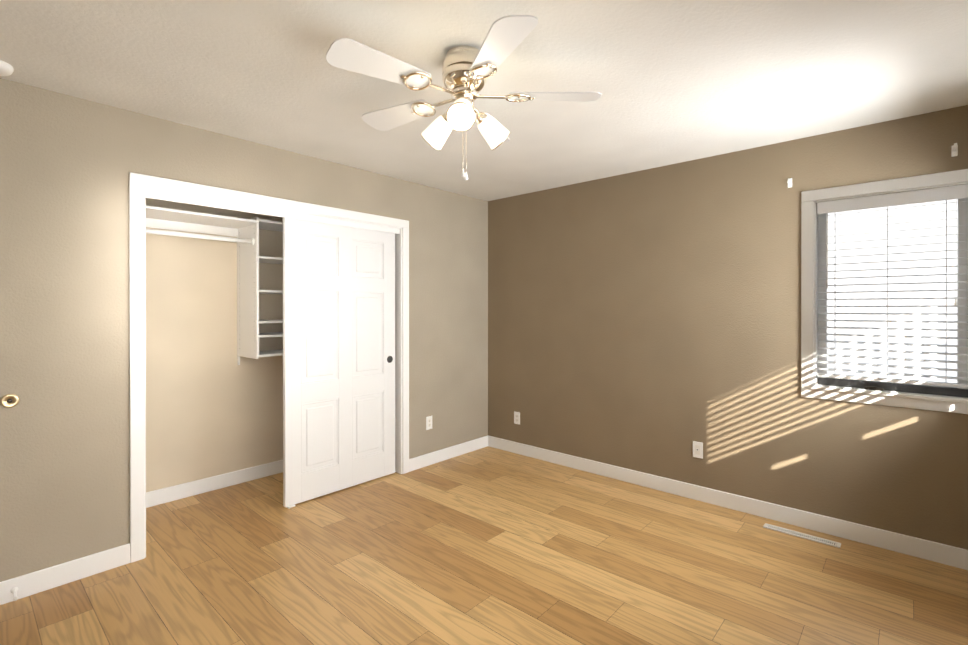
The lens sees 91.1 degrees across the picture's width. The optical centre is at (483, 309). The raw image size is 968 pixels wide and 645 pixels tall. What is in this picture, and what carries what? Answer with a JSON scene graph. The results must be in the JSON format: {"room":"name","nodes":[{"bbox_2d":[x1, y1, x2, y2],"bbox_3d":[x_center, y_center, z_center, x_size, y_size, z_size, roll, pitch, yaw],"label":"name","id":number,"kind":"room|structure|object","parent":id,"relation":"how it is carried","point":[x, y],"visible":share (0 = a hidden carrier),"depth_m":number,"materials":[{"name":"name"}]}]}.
{"room":"bedroom","nodes":[
{"label":"bedroom","id":0,"kind":"room"},
{"bbox_2d":[145,198,282,491],"bbox_3d":[-1.656,0.143,3.615,0.780,2.440,2.640,0,0,42],"label":"wall","id":1,"kind":"structure","parent":0,"point":[213,408],"depth_m":3.55,"materials":[{"name":"beige paint"}]},
{"bbox_2d":[145,205,282,364],"bbox_3d":[-1.708,-0.145,3.661,0.400,1.155,2.400,0,0,42],"label":"closet shelf","id":2,"kind":"object","parent":1,"relation":"attached to","point":[245,231],"visible":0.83,"depth_m":3.52,"materials":[{"name":"white wood"}]},
{"bbox_2d":[0,78,487,581],"bbox_3d":[-1.448,0.144,3.173,0.120,2.440,4.620,0,0,42],"label":"wall","id":3,"kind":"structure","parent":0,"point":[68,164],"depth_m":2.47,"materials":[{"name":"beige paint"}]},
{"bbox_2d":[0,394,19,407],"bbox_3d":[-2.217,0.426,2.221,0.010,0.066,0.066,0,0,42],"label":"door stop","id":4,"kind":"object","parent":3,"relation":"attached to","point":[9,400],"depth_m":2.22,"materials":[{"name":"gold metal"}]},
{"bbox_2d":[0,543,129,604],"bbox_3d":[-2.365,1.314,2.053,0.018,0.105,1.365,0,0,42],"label":"baseboard","id":5,"kind":"structure","parent":3,"relation":"attached to","point":[35,582],"depth_m":2.36,"materials":[{"name":"white wood"}]},
{"bbox_2d":[11,587,17,600],"bbox_3d":[-2.170,1.317,2.198,0.086,0.031,0.026,0,0,42],"label":"spring door stop","id":6,"kind":"object","parent":5,"relation":"attached to","point":[14,590],"visible":1,"depth_m":2.20,"materials":[{"name":"white plastic"}]},
{"bbox_2d":[129,172,408,562],"bbox_3d":[-1.321,0.311,3.314,0.154,2.105,1.910,0,0,42],"label":"trim","id":7,"kind":"structure","parent":3,"relation":"attached to","point":[142,187],"depth_m":2.78,"materials":[{"name":"white wood"}]},
{"bbox_2d":[283,218,394,508],"bbox_3d":[-1.058,0.350,3.596,0.047,2.025,0.930,0,0,42],"label":"closet door","id":8,"kind":"structure","parent":3,"relation":"in","point":[338,357],"depth_m":3.53,"materials":[{"name":"white wood"}]},
{"bbox_2d":[426,416,431,429],"bbox_3d":[-0.479,0.991,4.160,0.008,0.115,0.070,0,0,42],"label":"outlet","id":9,"kind":"object","parent":3,"relation":"attached to","point":[428,422],"visible":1,"depth_m":4.15,"materials":[{"name":"white plastic"}]},
{"bbox_2d":[409,436,487,471],"bbox_3d":[-0.303,1.308,4.348,0.018,0.105,0.985,0,0,42],"label":"baseboard","id":10,"kind":"structure","parent":3,"relation":"attached to","point":[434,457],"depth_m":4.30,"materials":[{"name":"white wood"}]},
{"bbox_2d":[0,446,967,644],"bbox_3d":[-0.403,1.416,2.238,4.490,0.100,4.620,0,0,42],"label":"floor","id":11,"kind":"structure","parent":0,"point":[487,545],"depth_m":2.43,"materials":[{"name":"brown wood"}]},
{"bbox_2d":[146,460,282,507],"bbox_3d":[-1.850,1.310,3.793,0.018,0.105,2.400,0,0,42],"label":"baseboard","id":12,"kind":"structure","parent":11,"relation":"on","point":[164,495],"depth_m":3.57,"materials":[{"name":"white wood"}]},
{"bbox_2d":[763,523,840,547],"bbox_3d":[1.914,1.362,2.872,0.390,0.006,0.064,0,0,42],"label":"floor vent","id":13,"kind":"object","parent":11,"relation":"in","point":[804,535],"visible":1,"depth_m":2.86,"materials":[{"name":"white plastic"}]},
{"bbox_2d":[0,0,967,200],"bbox_3d":[-0.403,-1.134,2.231,4.490,0.120,4.620,0,0,42],"label":"ceiling","id":14,"kind":"structure","parent":0,"point":[675,81],"depth_m":2.15,"materials":[{"name":"white paint"}]},
{"bbox_2d":[0,60,13,75],"bbox_3d":[-2.140,-1.053,2.064,0.136,0.041,0.136,0,0,42],"label":"smoke detector","id":15,"kind":"object","parent":14,"relation":"attached to","point":[6,69],"visible":1,"depth_m":2.07,"materials":[{"name":"white plastic"}]},
{"bbox_2d":[326,15,601,179],"bbox_3d":[-0.113,-0.805,1.999,1.099,0.536,1.105,0,0,42],"label":"ceiling fan","id":16,"kind":"object","parent":14,"relation":"hanging from","point":[467,70],"visible":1,"depth_m":1.91,"materials":[{"name":"white metal"}]},
{"bbox_2d":[488,105,967,549],"bbox_3d":[1.425,0.143,3.596,3.590,2.440,0.150,0,0,42],"label":"wall","id":17,"kind":"structure","parent":0,"point":[648,321],"depth_m":3.35,"materials":[{"name":"beige paint"}]},
{"bbox_2d":[514,411,519,424],"bbox_3d":[0.312,1.025,4.492,0.070,0.115,0.008,0,0,42],"label":"outlet","id":18,"kind":"object","parent":17,"relation":"attached to","point":[516,417],"visible":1,"depth_m":4.49,"materials":[{"name":"white plastic"}]},
{"bbox_2d":[693,441,702,458],"bbox_3d":[1.529,1.003,3.399,0.070,0.115,0.009,0,0,42],"label":"outlet plate","id":19,"kind":"object","parent":17,"relation":"attached to","point":[697,449],"visible":1,"depth_m":3.39,"materials":[{"name":"white plastic"}]},
{"bbox_2d":[488,436,967,569],"bbox_3d":[1.302,1.310,3.597,3.410,0.105,0.018,0,0,42],"label":"baseboard","id":20,"kind":"structure","parent":17,"relation":"attached to","point":[949,555],"depth_m":3.11,"materials":[{"name":"white wood"}]},
{"bbox_2d":[787,178,791,187],"bbox_3d":[1.936,-0.806,3.010,0.024,0.060,0.035,0,0,42],"label":"curtain bracket","id":21,"kind":"object","parent":17,"relation":"attached to","point":[789,181],"visible":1,"depth_m":3.02,"materials":[{"name":"white plastic"}]},
{"bbox_2d":[801,169,967,413],"bbox_3d":[2.336,-0.095,2.757,0.810,1.284,0.180,0,0,42],"label":"window","id":22,"kind":"structure","parent":17,"relation":"in","point":[817,380],"depth_m":2.75,"materials":[{"name":"white"}]},
{"bbox_2d":[951,143,957,156],"bbox_3d":[2.476,-0.844,2.497,0.024,0.060,0.078,0,0,42],"label":"curtain bracket","id":23,"kind":"object","parent":17,"relation":"attached to","point":[954,149],"visible":1,"depth_m":2.52,"materials":[{"name":"white plastic"}]},
{"label":"outside","id":24,"kind":"structure","parent":0,"visible":0},
{"bbox_2d":[827,337,956,382],"bbox_3d":[-0.043,1.558,-0.047,60.000,0.130,60.000,0,0,42],"label":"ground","id":25,"kind":"structure","parent":24,"point":[897,362],"depth_m":14.13,"materials":[{"name":"white"}]}
]}

